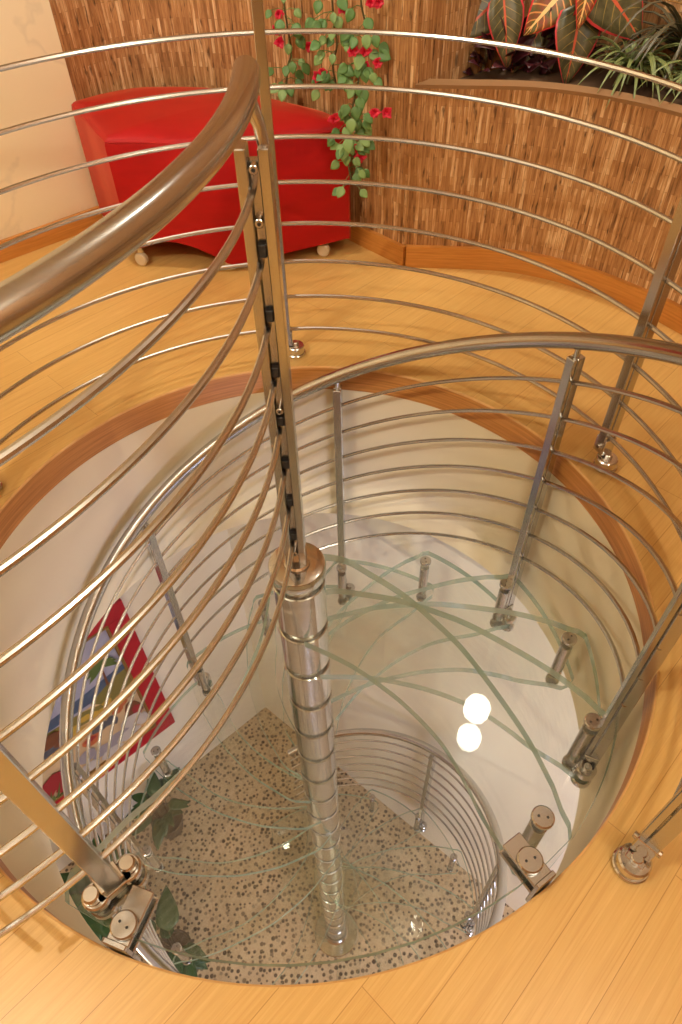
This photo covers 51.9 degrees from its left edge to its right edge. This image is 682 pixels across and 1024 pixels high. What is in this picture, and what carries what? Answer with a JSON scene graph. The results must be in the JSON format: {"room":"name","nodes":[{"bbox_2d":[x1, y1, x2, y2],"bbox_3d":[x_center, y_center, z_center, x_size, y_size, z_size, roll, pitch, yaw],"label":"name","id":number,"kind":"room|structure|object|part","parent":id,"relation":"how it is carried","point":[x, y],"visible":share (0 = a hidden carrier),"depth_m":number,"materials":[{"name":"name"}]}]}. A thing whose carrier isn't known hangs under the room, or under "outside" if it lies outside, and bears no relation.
{"room":"spiral staircase landing","nodes":[
{"label":"spiral staircase landing","id":0,"kind":"room"},
{"bbox_2d":[0,0,103,239],"bbox_3d":[-2.323,-1.125,1.093,3.601,2.550,0.100,-34,56,-26],"label":"wall","id":1,"kind":"structure","parent":0,"point":[28,30],"depth_m":2.44,"materials":[{"name":"beige paint"}]},
{"bbox_2d":[0,206,102,262],"bbox_3d":[-2.234,-0.287,2.004,3.473,0.072,0.016,-34,56,-26],"label":"baseboard","id":2,"kind":"structure","parent":1,"relation":"attached to","point":[55,235],"depth_m":2.66,"materials":[{"name":"brown wood"}]},
{"bbox_2d":[49,530,264,871],"bbox_3d":[-2.212,1.530,3.430,4.201,3.125,0.100,-34,56,-26],"label":"wall","id":3,"kind":"structure","parent":0,"point":[216,663],"depth_m":4.51,"materials":[{"name":"white paint"}]},
{"bbox_2d":[73,631,148,735],"bbox_3d":[-1.312,0.932,3.842,0.534,0.516,0.032,-34,56,-26],"label":"framed painting","id":4,"kind":"object","parent":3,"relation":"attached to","point":[131,649],"depth_m":3.86,"materials":[{"name":"red paint"}]},
{"bbox_2d":[73,672,164,775],"bbox_3d":[-1.330,1.266,4.179,0.608,0.553,0.032,-34,56,-26],"label":"framed painting","id":5,"kind":"object","parent":3,"relation":"attached to","point":[154,688],"depth_m":4.19,"materials":[{"name":"red paint"}]},
{"bbox_2d":[60,707,513,984],"bbox_3d":[-0.421,3.016,4.222,6.800,0.100,6.400,-2,48,0],"label":"floor","id":6,"kind":"structure","parent":0,"point":[208,907],"depth_m":4.67,"materials":[{"name":"beige stone"}]},
{"bbox_2d":[60,833,129,940],"bbox_3d":[-1.423,2.382,4.273,0.585,0.704,0.665,-30,54,-23],"label":"potted plant","id":7,"kind":"object","parent":6,"relation":"on","point":[75,891],"visible":0.12,"depth_m":4.00,"materials":[{"name":"green plant"}]},
{"bbox_2d":[125,767,189,849],"bbox_3d":[-1.205,2.034,4.682,0.412,0.548,0.416,-16,50,-13],"label":"potted plant","id":8,"kind":"object","parent":6,"relation":"on","point":[166,821],"visible":0.71,"depth_m":4.57,"materials":[{"name":"green plant"}]},
{"bbox_3d":[-1.196,1.986,4.646,0.150,0.360,0.180,-2,48,0],"label":"stem","id":9,"kind":"part","parent":8,"relation":"part of","materials":[{"name":"green plant"}]},
{"bbox_3d":[-1.185,2.145,4.830,0.214,0.180,0.214,-2,48,0],"label":"pot","id":10,"kind":"part","parent":8,"relation":"part of","materials":[{"name":"ceramic"}]},
{"bbox_2d":[148,885,209,976],"bbox_3d":[-1.031,2.672,4.239,0.340,0.354,0.605,-31,54,-23],"label":"potted plant","id":11,"kind":"object","parent":6,"relation":"on","point":[167,913],"visible":0.39,"depth_m":4.21,"materials":[{"name":"green plant"}]},
{"bbox_3d":[-1.019,2.612,4.201,0.087,0.184,0.178,-36,57,-27],"label":"stem","id":12,"kind":"part","parent":11,"relation":"part of","materials":[{"name":"green plant"}]},
{"bbox_3d":[-1.009,2.715,4.317,0.214,0.180,0.214,-2,48,0],"label":"pot","id":13,"kind":"part","parent":11,"relation":"part of","materials":[{"name":"ceramic"}]},
{"bbox_2d":[65,542,616,984],"bbox_3d":[-0.065,1.394,3.015,1.530,3.847,1.530,-2,48,0],"label":"spiral staircase","id":14,"kind":"structure","parent":6,"relation":"on","point":[303,619],"depth_m":1.95,"materials":[{"name":"clear glass"}]},
{"bbox_2d":[0,55,309,938],"bbox_3d":[-0.257,0.090,1.010,0.160,1.056,0.942,19,51,17],"label":"balustrade","id":15,"kind":"object","parent":14,"relation":"on","point":[30,294],"visible":0.99,"depth_m":0.90,"materials":[{"name":"metal"}]},
{"bbox_3d":[-0.391,0.302,0.815,0.029,0.913,0.037,-36,57,-27],"label":"post","id":16,"kind":"part","parent":15,"relation":"part of","materials":[{"name":"metal"}]},
{"bbox_3d":[-0.267,-0.249,0.630,0.160,0.038,0.942,19,51,17],"label":"handrail","id":17,"kind":"part","parent":15,"relation":"part of","materials":[{"name":"metal"}]},
{"bbox_3d":[-0.109,-0.484,0.909,0.032,0.092,0.022,-2,48,0],"label":"rail stem","id":18,"kind":"part","parent":15,"relation":"part of","materials":[{"name":"metal"}]},
{"bbox_3d":[-0.108,-0.184,1.246,0.047,0.891,0.035,-2,48,0],"label":"post","id":19,"kind":"part","parent":15,"relation":"part of","materials":[{"name":"metal"}]},
{"bbox_2d":[59,332,681,973],"bbox_3d":[-0.072,1.124,2.714,1.529,4.528,1.530,-2,48,0],"label":"balustrade","id":20,"kind":"object","parent":14,"relation":"attached to","point":[666,632],"visible":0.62,"depth_m":2.15,"materials":[{"name":"metal"}]},
{"bbox_3d":[-0.809,1.120,2.513,0.036,1.045,0.025,-8,49,-6],"label":"post","id":21,"kind":"part","parent":20,"relation":"part of","materials":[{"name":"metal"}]},
{"bbox_3d":[-0.624,0.393,2.661,0.036,1.045,0.025,35,58,28],"label":"post","id":22,"kind":"part","parent":20,"relation":"part of","materials":[{"name":"metal"}]},
{"bbox_3d":[-0.002,-0.032,2.528,0.025,1.045,0.036,4,49,5],"label":"post","id":23,"kind":"part","parent":20,"relation":"part of","materials":[{"name":"metal"}]},
{"bbox_3d":[0.490,1.608,4.029,0.036,1.045,0.025,-36,57,-27],"label":"post","id":24,"kind":"part","parent":20,"relation":"part of","materials":[{"name":"metal"}]},
{"bbox_3d":[0.679,1.837,3.324,0.036,1.045,0.025,7,49,7],"label":"post","id":25,"kind":"part","parent":20,"relation":"part of","materials":[{"name":"metal"}]},
{"bbox_3d":[0.550,-0.009,1.999,0.036,1.045,0.025,-24,52,-19],"label":"post","id":26,"kind":"part","parent":20,"relation":"part of","materials":[{"name":"metal"}]},
{"bbox_3d":[0.541,-0.361,1.604,0.015,0.053,0.015,-2,48,0],"label":"rail stem","id":27,"kind":"part","parent":20,"relation":"part of","materials":[{"name":"metal"}]},
{"bbox_3d":[0.581,0.243,1.278,0.036,1.045,0.025,17,51,16],"label":"post","id":28,"kind":"part","parent":20,"relation":"part of","materials":[{"name":"metal"}]},
{"bbox_2d":[49,0,531,244],"bbox_3d":[-0.201,-1.987,1.810,1.638,2.550,0.548,5,49,6],"label":"wall","id":29,"kind":"structure","parent":0,"point":[205,63],"depth_m":2.39,"materials":[{"name":"brown wood"}]},
{"bbox_2d":[265,0,310,101],"bbox_3d":[-0.174,-1.697,2.115,0.147,0.806,0.112,24,53,21],"label":"vine","id":30,"kind":"object","parent":29,"relation":"attached to","point":[300,41],"visible":0.77,"depth_m":2.30,"materials":[{"name":"green plant"}]},
{"bbox_2d":[273,36,283,48],"bbox_3d":[-0.203,-1.536,2.288,0.036,0.038,0.014,-2,48,0],"label":"flower","id":31,"kind":"object","parent":30,"relation":"on","point":[279,42],"depth_m":2.29,"materials":[{"name":"red plant"}]},
{"bbox_2d":[274,9,283,18],"bbox_3d":[-0.196,-1.587,2.231,0.033,0.026,0.011,3,48,4],"label":"flower","id":32,"kind":"object","parent":30,"relation":"on","point":[279,14],"depth_m":2.23,"materials":[{"name":"red plant"}]},
{"bbox_3d":[-0.184,-1.738,2.134,0.031,0.766,0.052,-2,48,0],"label":"stem","id":33,"kind":"part","parent":30,"relation":"part of","materials":[{"name":"plant"}]},
{"bbox_2d":[305,42,310,52],"bbox_3d":[-0.105,-1.528,2.300,0.036,0.032,0.012,-2,48,0],"label":"flower","id":34,"kind":"object","parent":30,"relation":"on","point":[307,44],"depth_m":2.30,"materials":[{"name":"red plant"}]},
{"bbox_2d":[305,0,353,100],"bbox_3d":[-0.029,-1.597,1.988,0.141,0.778,0.112,-35,56,-26],"label":"vine","id":35,"kind":"object","parent":29,"relation":"attached to","point":[322,76],"visible":0.84,"depth_m":2.15,"materials":[{"name":"green plant"}]},
{"bbox_2d":[312,71,320,82],"bbox_3d":[-0.072,-1.383,2.223,0.042,0.036,0.014,-2,48,0],"label":"flower","id":36,"kind":"object","parent":35,"relation":"on","point":[316,78],"depth_m":2.22,"materials":[{"name":"red plant"}]},
{"bbox_3d":[-0.025,-1.640,2.009,0.020,0.717,0.062,-2,48,0],"label":"stem","id":37,"kind":"part","parent":35,"relation":"part of","materials":[{"name":"plant"}]},
{"bbox_2d":[327,0,391,197],"bbox_3d":[0.050,-1.435,2.000,0.202,1.007,0.190,-2,48,0],"label":"vine","id":38,"kind":"object","parent":29,"relation":"attached to","point":[362,70],"visible":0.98,"depth_m":2.15,"materials":[{"name":"green plant"}]},
{"bbox_2d":[327,113,340,123],"bbox_3d":[-0.022,-1.219,2.166,0.043,0.033,0.014,-2,48,0],"label":"flower","id":39,"kind":"object","parent":38,"relation":"on","point":[334,118],"depth_m":2.17,"materials":[{"name":"red plant"}]},
{"bbox_2d":[347,45,359,56],"bbox_3d":[0.037,-1.369,2.075,0.040,0.033,0.014,-2,48,0],"label":"flower","id":40,"kind":"object","parent":38,"relation":"on","point":[353,50],"depth_m":2.08,"materials":[{"name":"red plant"}]},
{"bbox_3d":[0.052,-1.460,2.009,0.032,0.958,0.148,19,51,17],"label":"stem","id":41,"kind":"part","parent":38,"relation":"part of","materials":[{"name":"green plant"}]},
{"bbox_2d":[354,154,366,162],"bbox_3d":[0.062,-1.141,2.257,0.044,0.031,0.014,-2,48,0],"label":"flower","id":42,"kind":"object","parent":38,"relation":"on","point":[358,158],"depth_m":2.25,"materials":[{"name":"red plant"}]},
{"bbox_2d":[358,47,372,56],"bbox_3d":[0.072,-1.369,2.076,0.043,0.034,0.014,-2,48,0],"label":"flower","id":43,"kind":"object","parent":38,"relation":"on","point":[363,52],"depth_m":2.08,"materials":[{"name":"red plant"}]},
{"bbox_2d":[365,0,376,7],"bbox_3d":[0.085,-1.449,1.988,0.034,0.031,0.013,-2,48,0],"label":"flower","id":44,"kind":"object","parent":38,"relation":"on","point":[370,3],"depth_m":1.99,"materials":[{"name":"red plant"}]},
{"bbox_2d":[369,108,380,118],"bbox_3d":[0.104,-1.230,2.159,0.038,0.030,0.013,-2,48,0],"label":"flower","id":45,"kind":"object","parent":38,"relation":"on","point":[374,112],"depth_m":2.16,"materials":[{"name":"red plant"}]},
{"bbox_2d":[372,57,382,68],"bbox_3d":[0.109,-1.349,2.102,0.034,0.031,0.012,-2,48,0],"label":"flower","id":46,"kind":"object","parent":38,"relation":"on","point":[377,62],"depth_m":2.10,"materials":[{"name":"red plant"}]},
{"bbox_2d":[373,0,383,8],"bbox_3d":[0.106,-1.450,1.989,0.033,0.034,0.011,-7,49,-5],"label":"flower","id":47,"kind":"object","parent":38,"relation":"on","point":[377,4],"depth_m":1.99,"materials":[{"name":"red plant"}]},
{"bbox_2d":[381,107,391,117],"bbox_3d":[0.141,-1.232,2.158,0.032,0.032,0.013,3,48,4],"label":"flower","id":48,"kind":"object","parent":38,"relation":"on","point":[386,112],"depth_m":2.16,"materials":[{"name":"red plant"}]},
{"bbox_2d":[347,220,405,265],"bbox_3d":[-0.301,-1.164,2.739,1.224,0.072,0.326,13,50,13],"label":"baseboard","id":49,"kind":"structure","parent":29,"relation":"attached to","point":[390,249],"depth_m":2.55,"materials":[{"name":"brown wood"}]},
{"bbox_2d":[0,389,644,946],"bbox_3d":[-0.092,0.398,1.899,1.616,0.589,1.616,-2,48,0],"label":"wall","id":50,"kind":"structure","parent":0,"point":[47,579],"depth_m":2.14,"materials":[{"name":"paint"}]},
{"bbox_2d":[0,366,658,986],"bbox_3d":[-0.098,0.174,1.647,1.620,0.085,1.620,-2,48,0],"label":"trim","id":51,"kind":"structure","parent":50,"relation":"attached to","point":[23,500],"depth_m":1.94,"materials":[{"name":"brown reddish-brown wood"}]},
{"bbox_2d":[0,235,681,1023],"bbox_3d":[-0.595,0.318,1.493,6.800,0.030,5.600,-2,48,0],"label":"floor","id":52,"kind":"structure","parent":0,"point":[595,947],"depth_m":1.73,"materials":[{"name":"brown wood"}]},
{"bbox_2d":[71,87,350,269],"bbox_3d":[-0.458,-1.217,2.527,0.976,0.463,0.538,-2,48,0],"label":"sofa","id":53,"kind":"object","parent":52,"relation":"on","point":[105,133],"visible":0.59,"depth_m":2.35,"materials":[{"name":"red fabric"}]},
{"bbox_2d":[0,0,681,884],"bbox_3d":[-0.110,-0.241,1.283,1.752,1.008,1.644,-2,48,0],"label":"gallery railing","id":54,"kind":"object","parent":52,"relation":"on","point":[631,862],"visible":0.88,"depth_m":1.61,"materials":[{"name":"metal"}]},
{"bbox_3d":[-0.173,-0.821,1.817,0.025,0.903,0.036,-4,48,-2],"label":"post","id":55,"kind":"part","parent":54,"relation":"part of","materials":[{"name":"metal"}]},
{"bbox_3d":[0.670,-0.463,1.477,0.036,0.903,0.025,-20,51,-16],"label":"post","id":56,"kind":"part","parent":54,"relation":"part of","materials":[{"name":"metal"}]},
{"bbox_3d":[0.500,0.261,0.836,0.036,0.903,0.025,36,58,29],"label":"post","id":57,"kind":"part","parent":54,"relation":"part of","materials":[{"name":"metal"}]},
{"bbox_3d":[-0.118,-0.559,0.917,1.754,0.038,1.632,-2,48,0],"label":"handrail","id":58,"kind":"part","parent":54,"relation":"part of","materials":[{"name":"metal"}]},
{"bbox_2d":[227,513,579,910],"bbox_3d":[1.102,1.489,3.386,4.398,3.125,0.100,31,56,26],"label":"wall","id":59,"kind":"structure","parent":0,"point":[508,774],"depth_m":3.38,"materials":[{"name":"white paint"}]},
{"bbox_2d":[406,88,681,304],"bbox_3d":[0.984,-0.605,1.874,0.516,0.572,2.025,-27,53,-21],"label":"wall","id":60,"kind":"structure","parent":0,"point":[653,179],"depth_m":2.20,"materials":[{"name":"brown wood"}]},
{"bbox_2d":[405,244,681,334],"bbox_3d":[0.962,-0.422,2.042,0.467,0.078,1.944,-27,53,-21],"label":"baseboard","id":61,"kind":"structure","parent":60,"relation":"attached to","point":[629,294],"depth_m":2.43,"materials":[{"name":"brown wood"}]},
{"bbox_2d":[415,79,681,116],"bbox_3d":[0.977,-0.797,1.656,0.511,0.010,2.018,-27,53,-21],"label":"trim","id":62,"kind":"structure","parent":60,"relation":"on","point":[674,109],"depth_m":2.06,"materials":[{"name":"wood"}]},
{"bbox_2d":[460,56,681,104],"bbox_3d":[1.268,-0.792,1.681,0.847,0.010,2.384,-27,53,-21],"label":"potting soil","id":63,"kind":"object","parent":60,"relation":"in","point":[594,79],"visible":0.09,"depth_m":2.21,"materials":[{"name":"brown soil"}]},
{"bbox_2d":[463,8,605,74],"bbox_3d":[0.601,-1.466,2.182,0.513,0.194,0.195,-2,48,0],"label":"plant","id":64,"kind":"object","parent":63,"relation":"in","point":[519,57],"visible":0.39,"depth_m":2.19,"materials":[{"name":"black plant"}]},
{"bbox_3d":[0.617,-1.475,2.225,0.352,0.142,0.011,-2,48,0],"label":"stem","id":65,"kind":"part","parent":64,"relation":"part of","materials":[{"name":"plant"}]},
{"bbox_2d":[470,0,642,82],"bbox_3d":[0.628,-1.554,2.092,0.567,0.525,0.241,-2,48,0],"label":"plant","id":66,"kind":"object","parent":63,"relation":"in","point":[575,21],"visible":0.7,"depth_m":2.10,"materials":[{"name":"green plant"}]},
{"bbox_2d":[578,30,681,109],"bbox_3d":[0.896,-1.343,2.101,0.418,0.139,0.521,-2,48,0],"label":"spider plant","id":67,"kind":"object","parent":63,"relation":"in","point":[650,64],"visible":0.63,"depth_m":2.08,"materials":[{"name":"green plant"}]},
{"bbox_3d":[0.891,-1.341,2.158,0.024,0.050,0.024,-2,48,0],"label":"crown","id":68,"kind":"part","parent":67,"relation":"part of","materials":[{"name":"green plant"}]},
{"bbox_2d":[594,0,681,89],"bbox_3d":[1.072,-1.418,2.099,0.649,0.215,0.669,-2,48,0],"label":"dracaena","id":69,"kind":"object","parent":63,"relation":"in","point":[675,29],"visible":0.78,"depth_m":2.06,"materials":[{"name":"green plant"}]},
{"bbox_2d":[638,47,681,104],"bbox_3d":[1.043,-1.264,2.027,0.462,0.139,0.409,-29,54,-23],"label":"spider plant","id":70,"kind":"object","parent":63,"relation":"in","point":[679,72],"visible":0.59,"depth_m":2.00,"materials":[{"name":"green plant"}]},
{"bbox_2d":[546,0,681,65],"bbox_3d":[1.478,-1.369,1.218,0.560,2.550,2.646,-23,52,-18],"label":"wall niche","id":71,"kind":"object","parent":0,"point":[650,17],"depth_m":2.24,"materials":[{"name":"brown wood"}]}
]}

